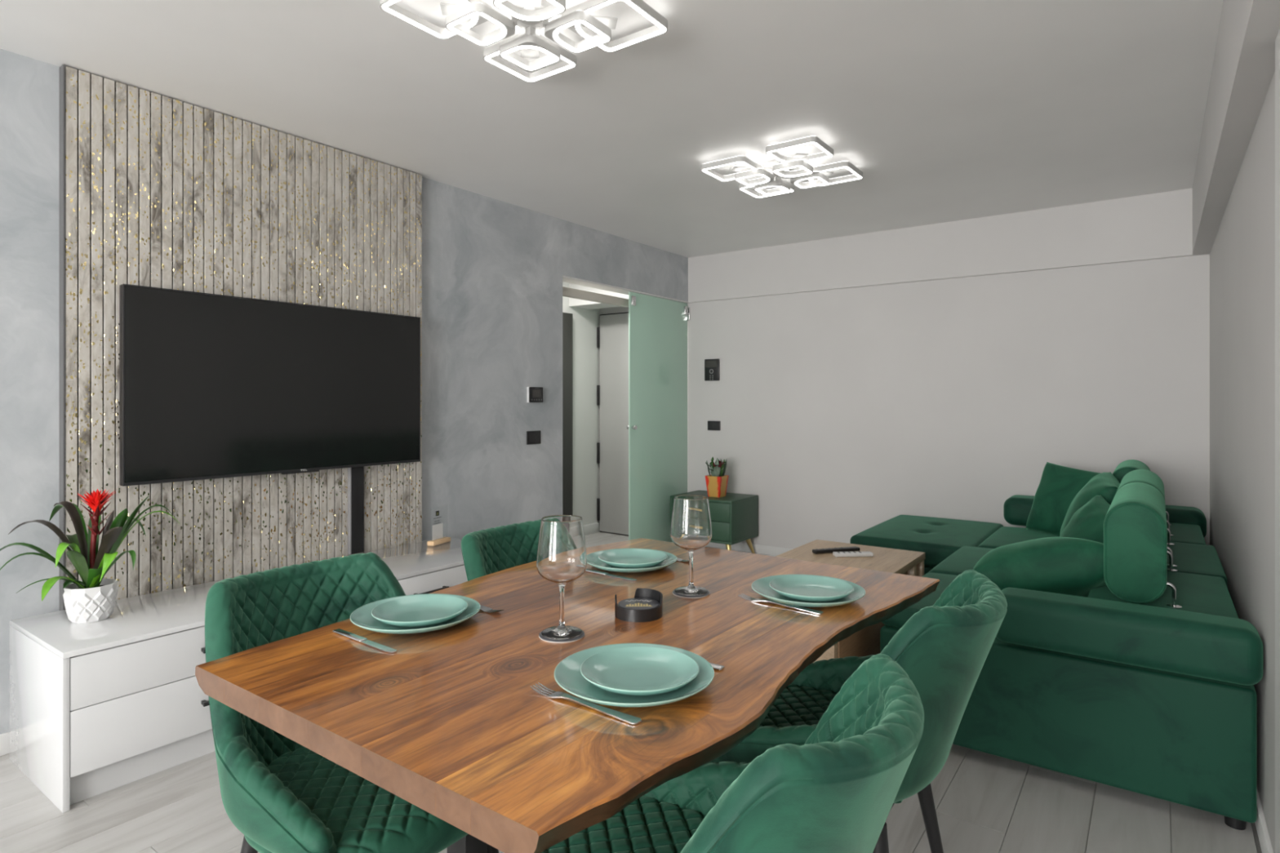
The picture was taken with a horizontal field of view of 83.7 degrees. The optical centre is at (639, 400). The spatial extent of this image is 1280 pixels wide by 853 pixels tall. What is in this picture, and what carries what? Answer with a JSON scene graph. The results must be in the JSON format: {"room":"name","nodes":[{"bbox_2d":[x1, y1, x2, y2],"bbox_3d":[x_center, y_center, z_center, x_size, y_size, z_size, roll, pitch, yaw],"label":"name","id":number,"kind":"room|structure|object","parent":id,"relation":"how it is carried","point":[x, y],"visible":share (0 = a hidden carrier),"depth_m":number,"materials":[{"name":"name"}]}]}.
{"room":"living-dining room","nodes":[
{"label":"living-dining room","id":0,"kind":"room"},
{"bbox_2d":[0,48,688,733],"bbox_3d":[-2.145,0.005,2.789,0.140,2.490,8.603,0,0,36],"label":"wall","id":1,"kind":"structure","parent":0,"point":[493,269],"depth_m":4.13,"materials":[{"name":"grey paint"}]},
{"bbox_2d":[0,731,9,755],"bbox_3d":[-2.536,1.212,2.119,0.012,0.075,6.860,0,0,36],"label":"baseboard","id":2,"kind":"structure","parent":1,"relation":"attached to","point":[4,737],"depth_m":2.52,"materials":[{"name":"white paint"}]},
{"bbox_2d":[58,64,422,610],"bbox_3d":[-1.672,0.007,3.285,0.044,2.486,1.590,0,0,36],"label":"panel","id":3,"kind":"object","parent":1,"relation":"attached to","point":[155,190],"visible":0.41,"depth_m":3.03,"materials":[{"name":"grey wood"}]},
{"bbox_2d":[119,284,420,486],"bbox_3d":[-1.599,-0.056,3.299,0.059,0.781,1.360,0,0,36],"label":"television","id":4,"kind":"object","parent":3,"relation":"attached to","point":[212,386],"visible":1,"depth_m":3.13,"materials":[{"name":"black plastic"}]},
{"bbox_2d":[347,466,364,554],"bbox_3d":[-1.421,0.544,3.576,0.024,0.440,0.078,0,0,36],"label":"cover","id":5,"kind":"object","parent":3,"relation":"attached to","point":[355,474],"visible":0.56,"depth_m":3.56,"materials":[{"name":"black plastic"}]},
{"bbox_2d":[526,431,541,444],"bbox_3d":[-0.692,0.242,4.667,0.011,0.086,0.125,0,0,36],"label":"light switch","id":6,"kind":"object","parent":1,"relation":"attached to","point":[532,437],"visible":1,"depth_m":4.66,"materials":[{"name":"black plastic"}]},
{"bbox_2d":[526,386,542,402],"bbox_3d":[-0.685,-0.037,4.662,0.028,0.102,0.124,0,0,36],"label":"thermostat","id":7,"kind":"object","parent":1,"relation":"attached to","point":[534,394],"visible":1,"depth_m":4.64,"materials":[{"name":"black plastic"}]},
{"bbox_2d":[562,286,628,306],"bbox_3d":[-0.346,-0.765,5.288,0.045,0.060,0.838,0,0,36],"label":"trim","id":8,"kind":"structure","parent":1,"relation":"attached to","point":[566,291],"depth_m":5.27,"materials":[{"name":"white paint"}]},
{"bbox_2d":[562,275,688,303],"bbox_3d":[-0.106,-0.854,5.609,0.140,0.011,1.643,0,0,36],"label":"trim","id":9,"kind":"structure","parent":1,"relation":"attached to","point":[565,278],"depth_m":5.38,"materials":[{"name":"white paint"}]},
{"bbox_2d":[626,291,689,542],"bbox_3d":[0.168,0.197,5.894,0.082,2.082,0.857,0,0,36],"label":"door","id":10,"kind":"structure","parent":1,"relation":"in","point":[657,427],"depth_m":5.84,"materials":[{"name":"green glass"}]},
{"bbox_2d":[562,281,599,525],"bbox_3d":[-1.244,0.005,5.717,0.100,2.490,2.803,0,0,36],"label":"wall","id":11,"kind":"structure","parent":0,"point":[585,353],"depth_m":6.63,"materials":[{"name":"white paint"}]},
{"bbox_2d":[562,312,572,515],"bbox_3d":[-0.890,0.233,6.079,0.050,2.025,0.905,0,0,36],"label":"door","id":12,"kind":"structure","parent":11,"relation":"in","point":[566,317],"depth_m":6.37,"materials":[{"name":"grey"}]},
{"bbox_2d":[583,522,599,535],"bbox_3d":[-0.496,1.205,6.656,0.012,0.090,0.403,0,0,36],"label":"baseboard","id":13,"kind":"structure","parent":11,"relation":"attached to","point":[588,529],"depth_m":6.70,"materials":[{"name":"white paint"}]},
{"bbox_2d":[568,283,628,309],"bbox_3d":[-0.209,-1.045,6.323,0.867,0.390,0.280,0,0,36],"label":"ceiling","id":14,"kind":"structure","parent":11,"relation":"attached to","point":[576,303],"depth_m":6.37,"materials":[{"name":"white paint"}]},
{"bbox_2d":[0,0,1222,257],"bbox_3d":[-1.030,-1.270,2.043,4.755,0.060,8.703,0,0,36],"label":"ceiling","id":15,"kind":"structure","parent":0,"point":[947,110],"depth_m":2.91,"materials":[{"name":"white paint"}]},
{"bbox_2d":[379,0,667,82],"bbox_3d":[-0.354,-1.192,2.187,0.638,0.094,0.685,0,0,36],"label":"ceiling lamp","id":16,"kind":"object","parent":15,"relation":"attached to","point":[531,15],"visible":1,"depth_m":2.24,"materials":[{"name":"grey plastic"}]},
{"bbox_2d":[382,0,478,38],"bbox_3d":[-0.613,-1.175,2.160,0.240,0.004,0.240,0,0,36],"label":"diffuser","id":17,"kind":"object","parent":16,"relation":"attached to","point":[387,6],"depth_m":2.21,"materials":[{"name":"white plastic"}]},
{"bbox_2d":[447,12,506,45],"bbox_3d":[-0.492,-1.147,2.208,0.156,0.004,0.156,0,0,36],"label":"diffuser","id":18,"kind":"object","parent":16,"relation":"attached to","point":[455,19],"depth_m":2.20,"materials":[{"name":"white plastic"}]},
{"bbox_2d":[494,0,564,21],"bbox_3d":[-0.321,-1.147,2.078,0.156,0.004,0.156,0,0,36],"label":"diffuser","id":19,"kind":"object","parent":16,"relation":"attached to","point":[558,7],"depth_m":2.12,"materials":[{"name":"white plastic"}]},
{"bbox_2d":[506,53,554,66],"bbox_3d":[-0.366,-1.156,2.385,0.150,0.013,0.150,0,0,36],"label":"ceiling light","id":20,"kind":"object","parent":16,"relation":"on","point":[547,60],"depth_m":2.43,"materials":[{"name":"grey plastic"}]},
{"bbox_2d":[501,45,559,70],"bbox_3d":[-0.366,-1.147,2.385,0.150,0.004,0.150,0,0,36],"label":"diffuser","id":21,"kind":"object","parent":16,"relation":"attached to","point":[553,57],"depth_m":2.40,"materials":[{"name":"white plastic"}]},
{"bbox_2d":[489,57,570,78],"bbox_3d":[-0.380,-1.184,2.478,0.234,0.013,0.234,0,0,36],"label":"ceiling light","id":22,"kind":"object","parent":16,"relation":"on","point":[560,67],"depth_m":2.54,"materials":[{"name":"grey plastic"}]},
{"bbox_2d":[484,50,575,81],"bbox_3d":[-0.380,-1.175,2.478,0.234,0.004,0.234,0,0,36],"label":"diffuser","id":23,"kind":"object","parent":16,"relation":"attached to","point":[490,57],"depth_m":2.50,"materials":[{"name":"white plastic"}]},
{"bbox_2d":[558,33,604,48],"bbox_3d":[-0.195,-1.156,2.252,0.156,0.013,0.156,0,0,36],"label":"ceiling light","id":24,"kind":"object","parent":16,"relation":"on","point":[589,42],"depth_m":2.31,"materials":[{"name":"grey plastic"}]},
{"bbox_2d":[552,19,609,52],"bbox_3d":[-0.195,-1.147,2.252,0.156,0.004,0.156,0,0,36],"label":"diffuser","id":25,"kind":"object","parent":16,"relation":"attached to","point":[559,24],"depth_m":2.25,"materials":[{"name":"white plastic"}]},
{"bbox_2d":[574,0,666,51],"bbox_3d":[-0.079,-1.175,2.242,0.246,0.004,0.246,0,0,36],"label":"diffuser","id":26,"kind":"object","parent":16,"relation":"attached to","point":[584,9],"depth_m":2.25,"materials":[{"name":"white plastic"}]},
{"bbox_2d":[701,135,862,198],"bbox_3d":[0.734,-1.192,3.696,0.638,0.094,0.685,0,0,36],"label":"ceiling lamp","id":27,"kind":"object","parent":15,"relation":"attached to","point":[773,172],"visible":1,"depth_m":3.65,"materials":[{"name":"grey plastic"}]},
{"bbox_2d":[702,161,755,181],"bbox_3d":[0.474,-1.175,3.669,0.240,0.004,0.240,0,0,36],"label":"diffuser","id":28,"kind":"object","parent":27,"relation":"attached to","point":[707,168],"depth_m":3.66,"materials":[{"name":"white plastic"}]},
{"bbox_2d":[735,173,769,186],"bbox_3d":[0.595,-1.147,3.717,0.156,0.004,0.156,0,0,36],"label":"diffuser","id":29,"kind":"object","parent":27,"relation":"attached to","point":[740,178],"depth_m":3.74,"materials":[{"name":"white plastic"}]},
{"bbox_2d":[739,185,793,197],"bbox_3d":[0.707,-1.175,3.988,0.234,0.004,0.234,0,0,36],"label":"diffuser","id":30,"kind":"object","parent":27,"relation":"attached to","point":[745,188],"depth_m":4.00,"materials":[{"name":"white plastic"}]},
{"bbox_2d":[755,186,789,195],"bbox_3d":[0.721,-1.147,3.894,0.150,0.004,0.150,0,0,36],"label":"diffuser","id":31,"kind":"object","parent":27,"relation":"attached to","point":[761,189],"depth_m":3.93,"materials":[{"name":"white plastic"}]},
{"bbox_2d":[777,170,808,175],"bbox_3d":[0.766,-1.156,3.587,0.156,0.013,0.156,0,0,36],"label":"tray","id":32,"kind":"object","parent":27,"relation":"on","point":[779,172],"depth_m":3.64,"materials":[{"name":"grey plastic"}]},
{"bbox_2d":[773,165,812,177],"bbox_3d":[0.766,-1.147,3.587,0.156,0.004,0.156,0,0,36],"label":"diffuser","id":33,"kind":"object","parent":27,"relation":"attached to","point":[807,170],"depth_m":3.61,"materials":[{"name":"white plastic"}]},
{"bbox_2d":[766,142,832,162],"bbox_3d":[0.762,-1.175,3.411,0.246,0.004,0.246,0,0,36],"label":"diffuser","id":34,"kind":"object","parent":27,"relation":"attached to","point":[771,150],"depth_m":3.43,"materials":[{"name":"white plastic"}]},
{"bbox_2d":[770,151,829,160],"bbox_3d":[0.762,-1.184,3.411,0.246,0.013,0.246,0,0,36],"label":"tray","id":35,"kind":"object","parent":27,"relation":"on","point":[797,157],"depth_m":3.48,"materials":[{"name":"grey plastic"}]},
{"bbox_2d":[794,176,827,188],"bbox_3d":[0.893,-1.147,3.761,0.156,0.004,0.156,0,0,36],"label":"diffuser","id":36,"kind":"object","parent":27,"relation":"attached to","point":[822,180],"depth_m":3.79,"materials":[{"name":"white plastic"}]},
{"bbox_2d":[808,166,862,186],"bbox_3d":[1.009,-1.175,3.751,0.246,0.004,0.246,0,0,36],"label":"diffuser","id":37,"kind":"object","parent":27,"relation":"attached to","point":[822,171],"depth_m":3.75,"materials":[{"name":"white plastic"}]},
{"bbox_2d":[0,531,1262,852],"bbox_3d":[-1.030,1.275,2.043,4.755,0.050,8.703,0,0,36],"label":"floor","id":38,"kind":"structure","parent":0,"point":[984,802],"depth_m":2.13,"materials":[{"name":"grey"}]},
{"bbox_2d":[9,536,467,813],"bbox_3d":[-1.404,1.008,3.083,0.580,0.485,1.891,0,0,36],"label":"sideboard","id":39,"kind":"object","parent":38,"relation":"on","point":[117,700],"visible":0.39,"depth_m":2.35,"materials":[{"name":"white paint"}]},
{"bbox_2d":[0,488,180,623],"bbox_3d":[-1.949,0.538,2.480,0.554,0.455,0.260,0,0,0],"label":"bromeliad","id":40,"kind":"object","parent":39,"relation":"on","point":[92,599],"visible":1,"depth_m":2.48,"materials":[{"name":"green plant"}]},
{"bbox_2d":[62,578,118,623],"bbox_3d":[-1.917,0.703,2.500,0.153,0.124,0.154,0,0,0],"label":"pot","id":41,"kind":"object","parent":39,"relation":"on","point":[86,602],"depth_m":2.45,"materials":[{"name":"white ceramic"}]},
{"bbox_2d":[426,511,450,546],"bbox_3d":[-1.075,0.667,3.827,0.044,0.195,0.144,0,0,23],"label":"table sign","id":42,"kind":"object","parent":39,"relation":"on","point":[437,530],"visible":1,"depth_m":3.81,"materials":[{"name":"brown wood"}]},
{"bbox_2d":[204,552,498,852],"bbox_3d":[-0.623,0.825,1.576,0.660,0.856,0.560,0,0,36],"label":"dining chair","id":43,"kind":"object","parent":38,"relation":"on","point":[282,795],"visible":0.45,"depth_m":1.44,"materials":[{"name":"fabric"}]},
{"bbox_2d":[461,519,541,581],"bbox_3d":[-0.211,0.825,2.128,0.660,0.856,0.560,0,0,36],"label":"dining chair","id":44,"kind":"object","parent":38,"relation":"on","point":[489,551],"visible":0.05,"depth_m":2.26,"materials":[{"name":"green fabric"}]},
{"bbox_2d":[195,537,939,852],"bbox_3d":[-0.045,0.868,1.655,1.060,0.765,1.462,0,0,36],"label":"dining table","id":45,"kind":"object","parent":38,"relation":"on","point":[451,723],"visible":0.79,"depth_m":1.21,"materials":[{"name":"brown wood"}]},
{"bbox_2d":[332,628,396,653],"bbox_3d":[-0.554,0.482,1.435,0.209,0.006,0.018,0,0,37],"label":"knife","id":46,"kind":"object","parent":45,"relation":"on","point":[344,633],"visible":1,"depth_m":1.43,"materials":[{"name":"silver metal"}]},
{"bbox_2d":[350,593,479,634],"bbox_3d":[-0.490,0.473,1.571,0.272,0.024,0.272,0,0,36],"label":"plate","id":47,"kind":"object","parent":45,"relation":"on","point":[362,617],"visible":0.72,"depth_m":1.54,"materials":[{"name":"teal ceramic"}]},
{"bbox_2d":[371,595,467,626],"bbox_3d":[-0.484,0.468,1.576,0.203,0.023,0.203,0,0,36],"label":"plate","id":48,"kind":"object","parent":47,"relation":"on","point":[428,610],"visible":1,"depth_m":1.60,"materials":[{"name":"teal ceramic"}]},
{"bbox_2d":[480,604,503,613],"bbox_3d":[-0.404,0.481,1.685,0.217,0.009,0.025,0,0,36],"label":"fork","id":49,"kind":"object","parent":45,"relation":"on","point":[482,608],"visible":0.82,"depth_m":1.64,"materials":[{"name":"silver metal"}]},
{"bbox_2d":[538,630,584,643],"bbox_3d":[-0.161,0.483,1.474,0.094,0.004,0.094,0,0,0],"label":"coaster","id":50,"kind":"object","parent":45,"relation":"on","point":[582,635],"visible":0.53,"depth_m":1.44,"materials":[{"name":"grey"}]},
{"bbox_2d":[536,515,586,639],"bbox_3d":[-0.161,0.361,1.474,0.104,0.238,0.104,0,0,36],"label":"wine glass","id":51,"kind":"object","parent":50,"relation":"on","point":[562,554],"visible":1,"depth_m":1.44,"materials":[{"name":"clear glass"}]},
{"bbox_2d":[529,682,641,724],"bbox_3d":[-0.089,0.481,1.136,0.217,0.009,0.025,0,0,36],"label":"fork","id":52,"kind":"object","parent":45,"relation":"on","point":[633,720],"visible":1,"depth_m":1.13,"materials":[{"name":"silver metal"}]},
{"bbox_2d":[585,568,636,581],"bbox_3d":[-0.092,0.482,1.982,0.209,0.006,0.018,0,0,39],"label":"knife","id":53,"kind":"object","parent":45,"relation":"on","point":[593,571],"visible":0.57,"depth_m":1.98,"materials":[{"name":"silver metal"}]},
{"bbox_2d":[586,548,676,573],"bbox_3d":[-0.028,0.473,2.094,0.272,0.024,0.272,0,0,36],"label":"plate","id":54,"kind":"object","parent":45,"relation":"on","point":[593,559],"visible":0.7,"depth_m":2.07,"materials":[{"name":"teal ceramic"}]},
{"bbox_2d":[598,549,666,568],"bbox_3d":[-0.021,0.468,2.099,0.203,0.023,0.203,0,0,36],"label":"plate","id":55,"kind":"object","parent":54,"relation":"on","point":[620,558],"visible":0.98,"depth_m":2.13,"materials":[{"name":"teal ceramic"}]},
{"bbox_2d":[554,643,714,707],"bbox_3d":[-0.010,0.473,1.223,0.272,0.024,0.272,0,0,36],"label":"plate","id":56,"kind":"object","parent":45,"relation":"on","point":[567,673],"visible":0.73,"depth_m":1.19,"materials":[{"name":"teal ceramic"}]},
{"bbox_2d":[580,646,699,696],"bbox_3d":[0.000,0.468,1.226,0.203,0.023,0.203,0,0,36],"label":"plate","id":57,"kind":"object","parent":56,"relation":"on","point":[634,671],"visible":1,"depth_m":1.25,"materials":[{"name":"teal ceramic"}]},
{"bbox_2d":[614,587,662,622],"bbox_3d":[-0.003,0.462,1.617,0.108,0.047,0.108,0,0,0],"label":"holder","id":58,"kind":"object","parent":45,"relation":"on","point":[620,613],"visible":0.89,"depth_m":1.58,"materials":[{"name":"black plastic"}]},
{"bbox_3d":[-0.003,0.480,1.617,0.094,0.004,0.094,0,0,0],"label":"coaster","id":59,"kind":"object","parent":58,"relation":"in","visible":0},
{"bbox_3d":[-0.003,0.475,1.617,0.094,0.004,0.094,0,0,0],"label":"coaster","id":60,"kind":"object","parent":59,"relation":"on","visible":0},
{"bbox_3d":[-0.003,0.470,1.617,0.094,0.004,0.094,0,0,0],"label":"coaster","id":61,"kind":"object","parent":60,"relation":"on","visible":0},
{"bbox_3d":[-0.003,0.466,1.617,0.094,0.004,0.094,0,0,0],"label":"coaster","id":62,"kind":"object","parent":61,"relation":"on","visible":0},
{"bbox_2d":[617,597,659,609],"bbox_3d":[-0.003,0.461,1.617,0.094,0.004,0.094,0,0,0],"label":"coaster","id":63,"kind":"object","parent":62,"relation":"on","point":[637,603],"visible":1,"depth_m":1.61,"materials":[{"name":"grey"}]},
{"bbox_2d":[676,557,694,562],"bbox_3d":[0.070,0.481,2.199,0.217,0.009,0.025,0,0,36],"label":"fork","id":64,"kind":"object","parent":45,"relation":"on","point":[677,559],"visible":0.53,"depth_m":2.16,"materials":[{"name":"silver metal"}]},
{"bbox_2d":[672,590,710,598],"bbox_3d":[0.129,0.483,1.798,0.094,0.004,0.094,0,0,0],"label":"coaster","id":65,"kind":"object","parent":45,"relation":"on","point":[708,593],"visible":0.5,"depth_m":1.76,"materials":[{"name":"grey"}]},
{"bbox_2d":[670,494,711,595],"bbox_3d":[0.129,0.361,1.798,0.104,0.238,0.104,0,0,36],"label":"wine glass","id":66,"kind":"object","parent":65,"relation":"on","point":[691,531],"visible":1,"depth_m":1.76,"materials":[{"name":"clear glass"}]},
{"bbox_2d":[708,662,724,671],"bbox_3d":[0.064,0.482,1.347,0.209,0.006,0.018,0,0,36],"label":"knife","id":67,"kind":"object","parent":45,"relation":"on","point":[716,667],"visible":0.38,"depth_m":1.29,"materials":[{"name":"silver metal"}]},
{"bbox_2d":[737,593,823,614],"bbox_3d":[0.330,0.481,1.690,0.217,0.009,0.025,0,0,39],"label":"fork","id":68,"kind":"object","parent":45,"relation":"on","point":[743,596],"visible":1,"depth_m":1.69,"materials":[{"name":"silver metal"}]},
{"bbox_2d":[751,574,865,608],"bbox_3d":[0.412,0.473,1.760,0.272,0.024,0.272,0,0,36],"label":"plate","id":69,"kind":"object","parent":45,"relation":"on","point":[761,586],"visible":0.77,"depth_m":1.73,"materials":[{"name":"teal ceramic"}]},
{"bbox_2d":[768,575,853,602],"bbox_3d":[0.422,0.468,1.763,0.203,0.023,0.203,0,0,36],"label":"plate","id":70,"kind":"object","parent":69,"relation":"on","point":[800,588],"visible":1,"depth_m":1.79,"materials":[{"name":"teal ceramic"}]},
{"bbox_2d":[670,489,758,553],"bbox_3d":[0.596,1.013,5.799,0.565,0.482,0.476,0,0,36],"label":"nightstand","id":71,"kind":"object","parent":38,"relation":"on","point":[734,517],"visible":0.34,"depth_m":5.57,"materials":[{"name":"green paint"}]},
{"bbox_2d":[705,457,728,497],"bbox_3d":[0.615,0.614,5.752,0.169,0.317,0.151,0,0,36],"label":"potted plant","id":72,"kind":"object","parent":71,"relation":"on","point":[716,482],"visible":1,"depth_m":5.71,"materials":[{"name":"green plant"}]},
{"bbox_2d":[541,653,924,852],"bbox_3d":[0.084,0.825,1.099,0.660,0.856,0.560,0,0,36],"label":"dining chair","id":73,"kind":"object","parent":38,"relation":"on","point":[836,792],"visible":0.93,"depth_m":0.86,"materials":[{"name":"green fabric"}]},
{"bbox_2d":[775,539,924,662],"bbox_3d":[0.884,1.025,3.421,0.600,0.450,1.280,0,0,36],"label":"coffee table","id":74,"kind":"object","parent":38,"relation":"on","point":[865,642],"visible":0.2,"depth_m":3.56,"materials":[{"name":"brown wood"}]},
{"bbox_2d":[812,546,860,554],"bbox_3d":[1.036,0.790,3.777,0.268,0.020,0.042,0,0,-17],"label":"remote control","id":75,"kind":"object","parent":74,"relation":"on","point":[828,550],"visible":1,"depth_m":3.76,"materials":[{"name":"black plastic"}]},
{"bbox_2d":[832,551,873,557],"bbox_3d":[1.094,0.790,3.674,0.199,0.021,0.046,0,0,-3],"label":"remote control","id":76,"kind":"object","parent":74,"relation":"on","point":[836,554],"visible":1,"depth_m":3.65,"materials":[{"name":"white plastic"}]},
{"bbox_2d":[710,569,1007,852],"bbox_3d":[0.482,0.825,1.657,0.660,0.856,0.560,0,0,36],"label":"dining chair","id":77,"kind":"object","parent":38,"relation":"on","point":[944,648],"visible":0.38,"depth_m":1.44,"materials":[{"name":"green fabric"}]},
{"bbox_2d":[849,459,1262,830],"bbox_3d":[1.792,0.795,3.568,1.759,0.910,2.696,0,0,36],"label":"sofa","id":78,"kind":"object","parent":38,"relation":"on","point":[1143,683],"visible":0.77,"depth_m":2.29,"materials":[{"name":"fabric"}]},
{"bbox_2d":[849,514,1003,567],"bbox_3d":[1.846,0.877,4.540,0.697,0.142,1.030,0,0,36],"label":"cushion","id":79,"kind":"object","parent":78,"relation":"on","point":[939,538],"depth_m":4.31,"materials":[{"name":"fabric"}]},
{"bbox_2d":[928,546,994,575],"bbox_3d":[1.828,0.828,3.456,0.680,0.096,0.737,0,0,36],"label":"seat cushion","id":80,"kind":"object","parent":78,"relation":"on","point":[965,557],"depth_m":3.51,"materials":[{"name":"fabric"}]},
{"bbox_2d":[977,526,1059,548],"bbox_3d":[2.302,0.827,4.051,0.610,0.099,0.777,0,0,36],"label":"seat cushion","id":81,"kind":"object","parent":78,"relation":"on","point":[1005,535],"depth_m":4.11,"materials":[{"name":"fabric"}]},
{"bbox_2d":[973,537,1106,597],"bbox_3d":[1.581,0.674,2.806,0.519,0.325,0.417,0,0,24],"label":"cushion","id":82,"kind":"object","parent":78,"relation":"on","point":[1074,566],"visible":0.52,"depth_m":2.64,"materials":[{"name":"fabric"}]},
{"bbox_2d":[1025,462,1100,536],"bbox_3d":[2.497,0.595,4.106,0.243,0.445,0.500,0,0,-25],"label":"cushion","id":83,"kind":"object","parent":78,"relation":"on","point":[1059,485],"visible":0.44,"depth_m":4.13,"materials":[{"name":"fabric"}]},
{"bbox_2d":[1059,494,1110,543],"bbox_3d":[2.002,0.635,3.174,0.245,0.409,0.422,0,0,20],"label":"cushion","id":84,"kind":"object","parent":78,"relation":"on","point":[1086,522],"visible":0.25,"depth_m":3.14,"materials":[{"name":"fabric"}]},
{"bbox_2d":[1059,471,1119,535],"bbox_3d":[2.231,0.578,3.533,0.281,0.425,0.453,0,0,35],"label":"cushion","id":85,"kind":"object","parent":78,"relation":"on","point":[1106,485],"visible":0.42,"depth_m":3.45,"materials":[{"name":"fabric"}]},
{"bbox_2d":[600,253,1209,548],"bbox_3d":[1.492,0.005,5.528,4.755,2.490,0.100,0,0,36],"label":"wall","id":86,"kind":"structure","parent":0,"point":[846,412],"depth_m":4.99,"materials":[{"name":"white paint"}]},
{"bbox_2d":[596,311,628,534],"bbox_3d":[-0.064,0.217,6.560,0.816,2.066,0.051,0,0,36],"label":"door","id":87,"kind":"structure","parent":86,"relation":"in","point":[612,332],"depth_m":6.68,"materials":[{"name":"grey paint"}]},
{"bbox_2d":[704,359,719,381],"bbox_3d":[0.613,-0.260,6.090,0.140,0.184,0.020,0,0,36],"label":"intercom","id":88,"kind":"object","parent":86,"relation":"attached to","point":[711,366],"visible":1,"depth_m":6.08,"materials":[{"name":"black plastic"}]},
{"bbox_2d":[707,421,719,430],"bbox_3d":[0.628,0.215,6.084,0.122,0.080,0.011,0,0,36],"label":"light switch","id":89,"kind":"object","parent":86,"relation":"attached to","point":[712,425],"visible":1,"depth_m":6.08,"materials":[{"name":"black plastic"}]},
{"bbox_2d":[706,542,793,555],"bbox_3d":[1.867,1.212,5.188,3.548,0.075,0.012,0,0,36],"label":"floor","id":90,"kind":"structure","parent":86,"relation":"attached to","point":[741,546],"depth_m":5.84,"materials":[{"name":"white paint"}]},
{"bbox_2d":[688,188,1192,302],"bbox_3d":[1.830,-1.045,5.205,3.468,0.390,0.028,0,0,36],"label":"ceiling beam","id":91,"kind":"structure","parent":86,"relation":"attached to","point":[1158,225],"depth_m":4.90,"materials":[{"name":"white paint"}]},
{"bbox_2d":[1209,71,1275,852],"bbox_3d":[0.826,0.005,0.638,0.100,2.490,8.603,0,0,36],"label":"wall","id":92,"kind":"structure","parent":0,"point":[1242,252],"depth_m":2.35,"materials":[{"name":"white paint"}]},
{"bbox_2d":[1192,0,1279,255],"bbox_3d":[0.783,-1.045,0.732,0.080,0.390,8.503,0,0,36],"label":"beam","id":93,"kind":"structure","parent":92,"relation":"attached to","point":[1243,66],"depth_m":2.23,"materials":[{"name":"white paint"}]},
{"bbox_2d":[1254,786,1273,852],"bbox_3d":[2.404,1.212,2.914,0.012,0.075,3.040,0,0,36],"label":"baseboard","id":94,"kind":"structure","parent":92,"relation":"attached to","point":[1264,837],"depth_m":1.99,"materials":[{"name":"white paint"}]},
{"bbox_2d":[1275,26,1279,852],"bbox_3d":[1.304,0.200,1.401,0.020,2.100,0.700,0,0,36],"label":"trim","id":95,"kind":"structure","parent":92,"relation":"attached to","point":[1277,37],"depth_m":1.66,"materials":[{"name":"white paint"}]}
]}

